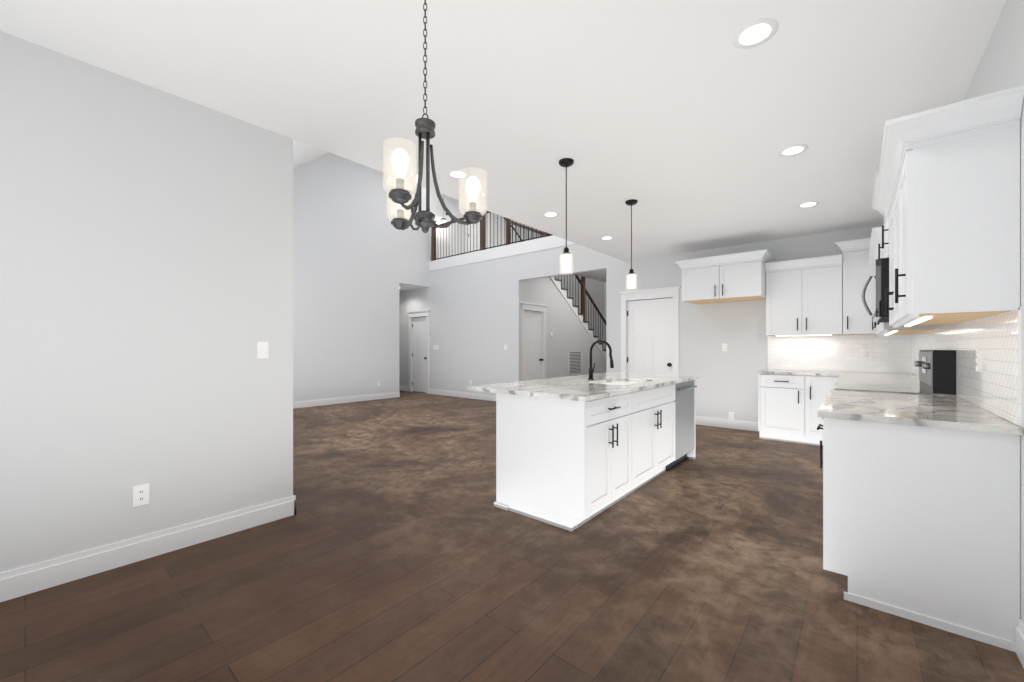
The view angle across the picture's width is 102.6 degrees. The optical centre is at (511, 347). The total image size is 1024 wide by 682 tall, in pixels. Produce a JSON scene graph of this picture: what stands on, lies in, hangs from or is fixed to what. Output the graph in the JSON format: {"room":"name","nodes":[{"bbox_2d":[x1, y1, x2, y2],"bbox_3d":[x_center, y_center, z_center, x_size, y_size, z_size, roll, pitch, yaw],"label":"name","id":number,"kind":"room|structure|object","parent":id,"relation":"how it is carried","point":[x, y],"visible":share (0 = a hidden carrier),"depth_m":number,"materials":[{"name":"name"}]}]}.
{"room":"kitchen","nodes":[
{"label":"kitchen","id":0,"kind":"room"},
{"bbox_2d":[0,31,292,572],"bbox_3d":[-2.372,-0.330,2.167,0.120,3.100,2.260,0,0,40],"label":"wall","id":1,"kind":"structure","parent":0,"point":[146,268],"depth_m":2.32,"materials":[{"name":"paint"}]},
{"bbox_2d":[133,484,148,506],"bbox_3d":[-2.128,0.850,2.355,0.009,0.116,0.070,0,0,40],"label":"outlet","id":2,"kind":"object","parent":1,"relation":"attached to","point":[140,495],"depth_m":2.35,"materials":[{"name":"white plastic"}]},
{"bbox_2d":[0,496,291,601],"bbox_3d":[-2.313,1.153,2.131,0.016,0.135,2.220,0,0,40],"label":"baseboard","id":3,"kind":"structure","parent":1,"relation":"attached to","point":[22,581],"depth_m":2.31,"materials":[{"name":"white wood"}]},
{"bbox_2d":[257,342,268,358],"bbox_3d":[-1.723,0.020,2.836,0.010,0.116,0.070,0,0,40],"label":"light switch","id":4,"kind":"object","parent":1,"relation":"attached to","point":[262,347],"depth_m":2.83,"materials":[{"name":"white plastic"}]},
{"bbox_2d":[292,495,295,514],"bbox_3d":[-3.671,1.153,4.749,5.466,0.135,0.016,0,0,40],"label":"baseboard","id":5,"kind":"structure","parent":1,"relation":"attached to","point":[293,497],"depth_m":2.98,"materials":[{"name":"white wood"}]},
{"bbox_2d":[293,139,329,168],"bbox_3d":[-2.587,-3.217,6.048,5.690,3.066,3.640,0,0,40],"label":"ceiling","id":6,"kind":"structure","parent":0,"point":[303,153],"depth_m":6.75,"materials":[{"name":"paint"}]},
{"bbox_2d":[399,284,425,291],"bbox_3d":[-3.047,-1.630,10.913,1.280,0.100,0.930,0,0,40],"label":"ceiling","id":7,"kind":"structure","parent":0,"point":[405,287],"depth_m":10.84,"materials":[{"name":"paint"}]},
{"bbox_2d":[293,153,542,401],"bbox_3d":[-2.128,-1.705,10.917,0.120,5.850,11.680,0,0,40],"label":"wall","id":8,"kind":"structure","parent":0,"point":[358,258],"depth_m":9.11,"materials":[{"name":"paint"}]},
{"bbox_2d":[293,389,399,408],"bbox_3d":[-4.253,1.153,8.288,0.016,0.135,4.640,0,0,40],"label":"baseboard","id":9,"kind":"structure","parent":8,"relation":"attached to","point":[328,401],"depth_m":8.94,"materials":[{"name":"white wood"}]},
{"bbox_2d":[466,205,488,253],"bbox_3d":[-1.009,-3.330,12.132,0.028,2.200,0.980,0,0,40],"label":"door frame","id":10,"kind":"structure","parent":8,"relation":"attached to","point":[477,236],"depth_m":12.10,"materials":[{"name":"white wood"}]},
{"bbox_2d":[0,0,1005,260],"bbox_3d":[0.916,-1.700,3.052,3.770,0.360,8.090,0,0,40],"label":"ceiling","id":11,"kind":"structure","parent":0,"point":[682,122],"depth_m":2.39,"materials":[{"name":"paint"}]},
{"bbox_2d":[383,0,486,232],"bbox_3d":[-0.389,-0.991,1.683,0.424,1.056,0.454,0,0,40],"label":"chandelier","id":12,"kind":"object","parent":11,"relation":"hanging from","point":[399,194],"visible":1,"depth_m":1.65,"materials":[{"name":"white glass"}]},
{"bbox_2d":[447,169,468,178],"bbox_3d":[-0.472,-1.518,3.600,0.194,0.004,0.194,0,0,40],"label":"recessed light","id":13,"kind":"object","parent":11,"relation":"in","point":[454,173],"visible":0.56,"depth_m":3.58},
{"bbox_2d":[542,212,558,216],"bbox_3d":[0.443,-1.518,4.686,0.194,0.004,0.194,0,0,40],"label":"recessed light","id":14,"kind":"object","parent":11,"relation":"in","point":[549,214],"visible":1,"depth_m":4.68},
{"bbox_2d":[559,158,573,273],"bbox_3d":[0.444,-1.062,3.352,0.124,0.914,0.124,0,0,40],"label":"pendant light","id":15,"kind":"object","parent":11,"relation":"hanging from","point":[566,255],"visible":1,"depth_m":3.33,"materials":[{"name":"white glass"}]},
{"bbox_2d":[600,236,613,239],"bbox_3d":[1.321,-1.518,5.699,0.194,0.004,0.194,0,0,40],"label":"recessed light","id":16,"kind":"object","parent":11,"relation":"in","point":[607,238],"visible":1,"depth_m":5.71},
{"bbox_2d":[625,199,637,289],"bbox_3d":[1.245,-1.062,4.273,0.124,0.914,0.124,0,0,40],"label":"pendant light","id":17,"kind":"object","parent":11,"relation":"hanging from","point":[631,277],"visible":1,"depth_m":4.25,"materials":[{"name":"white glass"}]},
{"bbox_2d":[732,18,778,48],"bbox_3d":[1.178,-1.518,1.989,0.194,0.004,0.194,0,0,40],"label":"recessed light","id":18,"kind":"object","parent":11,"relation":"in","point":[755,31],"visible":1,"depth_m":1.98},
{"bbox_2d":[778,144,807,156],"bbox_3d":[2.170,-1.518,3.167,0.194,0.004,0.194,0,0,40],"label":"recessed light","id":19,"kind":"object","parent":11,"relation":"in","point":[790,150],"visible":1,"depth_m":3.16,"materials":[{"name":"white plastic"}]},
{"bbox_2d":[797,201,818,207],"bbox_3d":[3.153,-1.518,4.365,0.194,0.004,0.194,0,0,40],"label":"recessed light","id":20,"kind":"object","parent":11,"relation":"in","point":[807,204],"visible":1,"depth_m":4.36,"materials":[{"name":"white plastic"}]},
{"bbox_2d":[0,390,1023,681],"bbox_3d":[-0.280,1.280,7.818,12.500,0.120,14.800,0,0,40],"label":"floor","id":21,"kind":"structure","parent":0,"point":[398,546],"depth_m":2.06,"materials":[{"name":"brown wood"}]},
{"bbox_2d":[550,235,605,350],"bbox_3d":[1.802,-0.885,11.575,1.041,4.211,4.628,0,0,40],"label":"stairs","id":22,"kind":"structure","parent":21,"relation":"on","point":[583,288],"depth_m":10.95,"materials":[{"name":"brown wood"}]},
{"bbox_2d":[491,376,698,531],"bbox_3d":[0.950,0.782,3.802,0.825,0.876,2.404,0,0,40],"label":"kitchen island","id":23,"kind":"object","parent":21,"relation":"on","point":[573,453],"depth_m":2.97,"materials":[{"name":"white wood"}]},
{"bbox_2d":[467,372,646,395],"bbox_3d":[0.630,0.330,4.071,0.520,0.030,2.460,0,0,40],"label":"island countertop","id":24,"kind":"structure","parent":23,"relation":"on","point":[511,388],"depth_m":3.56,"materials":[{"name":"white stone"}]},
{"bbox_2d":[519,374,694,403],"bbox_3d":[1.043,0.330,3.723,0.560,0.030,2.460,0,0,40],"label":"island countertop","id":25,"kind":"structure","parent":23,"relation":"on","point":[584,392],"depth_m":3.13,"materials":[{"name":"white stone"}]},
{"bbox_2d":[595,380,642,383],"bbox_3d":[1.012,0.432,3.802,0.434,0.200,0.764,0,0,40],"label":"sink","id":26,"kind":"object","parent":25,"relation":"in","point":[596,381],"depth_m":4.01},
{"bbox_2d":[758,373,795,442],"bbox_3d":[3.662,0.782,5.464,0.562,0.874,0.618,0,0,40],"label":"base cabinet","id":27,"kind":"object","parent":21,"relation":"on","point":[776,391],"depth_m":5.28,"materials":[{"name":"white wood"}]},
{"bbox_2d":[756,369,839,376],"bbox_3d":[3.758,0.330,5.370,0.870,0.030,0.638,0,0,40],"label":"countertop","id":28,"kind":"structure","parent":27,"relation":"on","point":[793,372],"depth_m":5.33,"materials":[{"name":"white stone"}]},
{"bbox_2d":[796,373,835,445],"bbox_3d":[3.932,0.782,5.198,0.434,0.874,0.678,0,0,40],"label":"base cabinet","id":29,"kind":"object","parent":21,"relation":"on","point":[811,388],"depth_m":5.06,"materials":[{"name":"white wood"}]},
{"bbox_2d":[836,373,919,384],"bbox_3d":[3.836,0.330,4.286,0.646,0.030,2.196,0,0,40],"label":"countertop","id":30,"kind":"structure","parent":29,"relation":"on","point":[877,378],"depth_m":4.13,"materials":[{"name":"white stone"}]},
{"bbox_2d":[832,377,835,388],"bbox_3d":[3.943,0.782,4.445,0.688,0.874,0.593,0,0,40],"label":"base cabinet","id":31,"kind":"object","parent":21,"relation":"on","point":[833,378],"depth_m":4.91,"materials":[{"name":"white wood"}]},
{"bbox_2d":[834,350,955,395],"bbox_3d":[2.859,0.620,3.175,0.705,1.200,0.758,0,0,40],"label":"range","id":32,"kind":"object","parent":21,"relation":"on","point":[937,372],"visible":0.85,"depth_m":2.78,"materials":[{"name":"silver metal"}]},
{"bbox_2d":[820,417,1019,651],"bbox_3d":[1.955,0.782,2.037,0.626,0.874,0.516,0,0,40],"label":"base cabinet","id":33,"kind":"object","parent":21,"relation":"on","point":[921,508],"depth_m":1.81,"materials":[{"name":"white wood"}]},
{"bbox_2d":[816,389,1022,436],"bbox_3d":[2.196,0.330,2.339,0.646,0.030,1.368,0,0,40],"label":"countertop","id":34,"kind":"structure","parent":33,"relation":"on","point":[928,411],"depth_m":2.01,"materials":[{"name":"white stone"}]},
{"bbox_2d":[522,277,605,377],"bbox_3d":[1.819,-0.330,10.932,0.100,3.100,5.128,0,0,40],"label":"wall","id":35,"kind":"structure","parent":0,"point":[564,325],"depth_m":10.08,"materials":[{"name":"paint"}]},
{"bbox_2d":[524,310,542,380],"bbox_3d":[0.471,0.199,9.290,0.113,2.038,0.759,0,0,40],"label":"closet door","id":36,"kind":"structure","parent":35,"relation":"in","point":[533,345],"depth_m":9.36,"materials":[{"name":"white wood"}]},
{"bbox_2d":[520,302,547,380],"bbox_3d":[0.508,0.117,9.260,0.048,2.205,1.000,0,0,40],"label":"trim","id":37,"kind":"structure","parent":35,"relation":"attached to","point":[533,306],"depth_m":9.35,"materials":[{"name":"white wood"}]},
{"bbox_2d":[569,352,580,375],"bbox_3d":[1.641,0.420,10.632,0.014,0.600,0.620,0,0,40],"label":"air vent","id":38,"kind":"object","parent":35,"relation":"in","point":[574,363],"visible":1,"depth_m":10.60,"materials":[{"name":"white metal"}]},
{"bbox_2d":[549,276,605,358],"bbox_3d":[2.160,-0.352,11.248,0.014,3.145,4.590,0,0,40],"label":"trim","id":39,"kind":"structure","parent":35,"relation":"attached to","point":[574,309],"depth_m":10.66,"materials":[{"name":"white wood"}]},
{"bbox_2d":[556,274,603,349],"bbox_3d":[1.241,-0.505,11.813,0.120,3.450,5.730,0,0,40],"label":"wall","id":40,"kind":"structure","parent":0,"point":[595,289],"depth_m":13.31,"materials":[{"name":"paint"}]},
{"bbox_2d":[503,217,523,241],"bbox_3d":[1.313,-1.489,11.734,0.089,3.318,4.760,0,0,40],"label":"stair handrail","id":41,"kind":"object","parent":40,"relation":"attached to","point":[506,220],"visible":0.23,"depth_m":10.19,"materials":[{"name":"brown wood"}]},
{"bbox_2d":[574,269,605,282],"bbox_3d":[1.834,-2.055,11.392,5.570,0.350,5.850,0,0,40],"label":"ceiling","id":42,"kind":"structure","parent":0,"point":[599,275],"depth_m":10.74,"materials":[{"name":"paint"}]},
{"bbox_2d":[506,218,542,244],"bbox_3d":[1.371,-2.775,11.082,1.256,1.090,3.296,0,0,40],"label":"railing","id":43,"kind":"object","parent":42,"relation":"on","point":[523,227],"visible":0.12,"depth_m":10.44,"materials":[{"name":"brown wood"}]},
{"bbox_2d":[604,282,605,349],"bbox_3d":[3.725,-1.705,13.545,5.690,5.850,0.120,0,0,40],"label":"wall","id":44,"kind":"structure","parent":0,"point":[604,314],"depth_m":13.95,"materials":[{"name":"paint"}]},
{"bbox_2d":[399,225,883,421],"bbox_3d":[0.818,-0.505,8.345,10.740,3.450,0.120,0,0,40],"label":"wall","id":45,"kind":"structure","parent":0,"point":[475,319],"depth_m":7.50,"materials":[{"name":"paint"}]},
{"bbox_2d":[400,386,408,390],"bbox_3d":[-3.037,1.153,11.502,0.475,0.135,0.016,0,0,40],"label":"baseboard","id":46,"kind":"structure","parent":45,"relation":"attached to","point":[403,388],"depth_m":11.47,"materials":[{"name":"white wood"}]},
{"bbox_2d":[407,310,429,393],"bbox_3d":[-2.526,0.117,11.051,0.940,2.205,0.048,0,0,40],"label":"door frame","id":47,"kind":"structure","parent":45,"relation":"attached to","point":[419,313],"depth_m":11.01,"materials":[{"name":"white wood"}]},
{"bbox_2d":[411,317,426,392],"bbox_3d":[-2.495,0.199,11.087,0.699,2.038,0.113,0,0,40],"label":"hall door","id":48,"kind":"structure","parent":45,"relation":"in","point":[418,354],"depth_m":11.14,"materials":[{"name":"white wood"}]},
{"bbox_2d":[429,389,495,400],"bbox_3d":[-1.020,1.153,9.804,3.030,0.135,0.016,0,0,40],"label":"baseboard","id":49,"kind":"structure","parent":45,"relation":"attached to","point":[434,391],"depth_m":9.92,"materials":[{"name":"white wood"}]},
{"bbox_2d":[431,208,551,260],"bbox_3d":[-0.016,-2.775,9.040,5.446,1.090,0.116,0,0,40],"label":"loft railing","id":50,"kind":"object","parent":45,"relation":"on","point":[482,237],"visible":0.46,"depth_m":9.60,"materials":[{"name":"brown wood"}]},
{"bbox_2d":[429,235,575,270],"bbox_3d":[-0.086,-2.125,9.019,5.450,0.250,0.012,0,0,40],"label":"trim","id":51,"kind":"structure","parent":45,"relation":"attached to","point":[544,243],"depth_m":9.14,"materials":[{"name":"white wood"}]},
{"bbox_2d":[626,298,672,374],"bbox_3d":[2.347,0.199,7.010,0.819,2.038,0.113,0,0,40],"label":"pantry door","id":52,"kind":"structure","parent":45,"relation":"in","point":[649,336],"depth_m":7.03,"materials":[{"name":"white wood"}]},
{"bbox_2d":[619,286,680,374],"bbox_3d":[2.316,0.117,6.973,1.060,2.205,0.048,0,0,40],"label":"door frame","id":53,"kind":"structure","parent":45,"relation":"attached to","point":[673,292],"depth_m":6.89,"materials":[{"name":"white wood"}]},
{"bbox_2d":[722,343,726,350],"bbox_3d":[3.231,0.000,6.228,0.070,0.116,0.009,0,0,40],"label":"outlet","id":54,"kind":"object","parent":45,"relation":"attached to","point":[724,345],"depth_m":6.23,"materials":[{"name":"white plastic"}]},
{"bbox_2d":[681,257,770,303],"bbox_3d":[3.086,-0.923,5.949,1.018,0.479,0.617,0,0,40],"label":"upper cabinet","id":55,"kind":"object","parent":45,"relation":"attached to","point":[724,281],"depth_m":5.68,"materials":[{"name":"white wood"}]},
{"bbox_2d":[695,416,758,431],"bbox_3d":[3.183,1.153,6.264,1.230,0.135,0.016,0,0,40],"label":"baseboard","id":56,"kind":"structure","parent":45,"relation":"attached to","point":[699,420],"depth_m":6.20,"materials":[{"name":"white wood"}]},
{"bbox_2d":[729,412,733,419],"bbox_3d":[3.300,1.030,6.170,0.070,0.116,0.009,0,0,40],"label":"outlet","id":57,"kind":"object","parent":45,"relation":"attached to","point":[731,414],"depth_m":6.17,"materials":[{"name":"white plastic"}]},
{"bbox_2d":[763,265,834,335],"bbox_3d":[3.884,-0.600,5.467,0.816,0.873,0.327,0,0,40],"label":"upper cabinet","id":58,"kind":"object","parent":45,"relation":"attached to","point":[800,301],"depth_m":5.35,"materials":[{"name":"white wood"}]},
{"bbox_2d":[768,334,907,372],"bbox_3d":[4.222,0.076,5.394,1.470,0.473,0.008,0,0,40],"label":"backsplash","id":59,"kind":"structure","parent":45,"relation":"attached to","point":[889,353],"depth_m":5.34,"materials":[{"name":"white tile"}]},
{"bbox_2d":[835,245,878,334],"bbox_3d":[4.286,-0.680,5.101,0.389,1.033,0.369,0,0,40],"label":"upper cabinet","id":60,"kind":"object","parent":45,"relation":"attached to","point":[853,270],"depth_m":5.01,"materials":[{"name":"white wood"}]},
{"bbox_2d":[864,350,870,358],"bbox_3d":[4.481,0.090,5.166,0.070,0.116,0.010,0,0,40],"label":"outlet","id":61,"kind":"object","parent":45,"relation":"attached to","point":[867,353],"depth_m":5.17,"materials":[{"name":"white plastic"}]},
{"bbox_2d":[963,0,1023,622],"bbox_3d":[2.312,-0.150,1.877,0.120,2.740,8.090,0,0,40],"label":"wall","id":62,"kind":"structure","parent":0,"point":[1000,66],"depth_m":1.69,"materials":[{"name":"paint"}]},
{"bbox_2d":[883,185,890,257],"bbox_3d":[2.903,-0.880,2.930,0.327,0.463,0.437,0,0,40],"label":"upper cabinet","id":63,"kind":"object","parent":62,"relation":"attached to","point":[886,196],"depth_m":2.92,"materials":[{"name":"white wood"}]},
{"bbox_2d":[862,258,888,322],"bbox_3d":[2.950,-0.417,3.098,0.466,0.422,0.754,0,0,40],"label":"microwave","id":64,"kind":"object","parent":63,"relation":"attached to","point":[880,276],"visible":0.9,"depth_m":2.90,"materials":[{"name":"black metal"}]},
{"bbox_2d":[875,257,898,335],"bbox_3d":[3.859,-0.531,4.065,0.327,0.764,1.063,0,0,40],"label":"upper cabinet","id":65,"kind":"object","parent":62,"relation":"attached to","point":[876,323],"depth_m":4.44,"materials":[{"name":"white wood"}]},
{"bbox_2d":[879,237,933,332],"bbox_3d":[3.423,-0.531,3.547,0.327,0.764,0.532,0,0,40],"label":"upper cabinet","id":66,"kind":"object","parent":62,"relation":"attached to","point":[882,326],"depth_m":3.55,"materials":[{"name":"white wood"}]},
{"bbox_2d":[899,333,916,334],"bbox_3d":[4.295,-0.531,4.583,0.327,0.764,0.531,0,0,40],"label":"upper cabinet","id":67,"kind":"object","parent":62,"relation":"attached to","point":[899,333],"depth_m":4.32,"materials":[{"name":"brown wood"}]},
{"bbox_2d":[887,185,967,328],"bbox_3d":[2.455,-0.531,2.398,0.327,0.764,0.945,0,0,40],"label":"upper cabinet","id":68,"kind":"object","parent":62,"relation":"attached to","point":[892,324],"depth_m":2.66,"materials":[{"name":"white wood"}]},
{"bbox_2d":[895,113,1020,320],"bbox_3d":[2.066,-0.531,1.936,0.327,0.764,0.503,0,0,40],"label":"upper cabinet","id":69,"kind":"object","parent":62,"relation":"attached to","point":[945,239],"depth_m":1.75,"materials":[{"name":"white wood"}]},
{"bbox_2d":[908,307,1020,425],"bbox_3d":[3.410,0.051,3.279,0.008,0.523,4.290,0,0,40],"label":"backsplash","id":70,"kind":"structure","parent":62,"relation":"attached to","point":[993,385],"depth_m":2.04,"materials":[{"name":"white tile"}]},
{"bbox_2d":[976,349,979,371],"bbox_3d":[2.466,0.070,2.172,0.009,0.116,0.070,0,0,40],"label":"outlet","id":71,"kind":"object","parent":62,"relation":"attached to","point":[977,351],"depth_m":2.16,"materials":[{"name":"white plastic"}]},
{"bbox_2d":[1015,619,1023,667],"bbox_3d":[0.887,1.153,0.290,0.016,0.135,3.525,0,0,40],"label":"baseboard","id":72,"kind":"structure","parent":62,"relation":"attached to","point":[1019,630],"depth_m":1.60,"materials":[{"name":"white wood"}]},
{"bbox_3d":[1.174,-4.690,10.516,5.690,0.120,8.040,0,0,40],"label":"ceiling","id":73,"kind":"structure","parent":0,"visible":0},
{"bbox_2d":[440,195,445,222],"bbox_3d":[-1.820,-3.958,10.880,0.160,1.345,0.160,0,0,40],"label":"pendant light","id":74,"kind":"object","parent":73,"relation":"hanging from","point":[443,220],"visible":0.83,"depth_m":10.84,"materials":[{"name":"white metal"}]}
]}

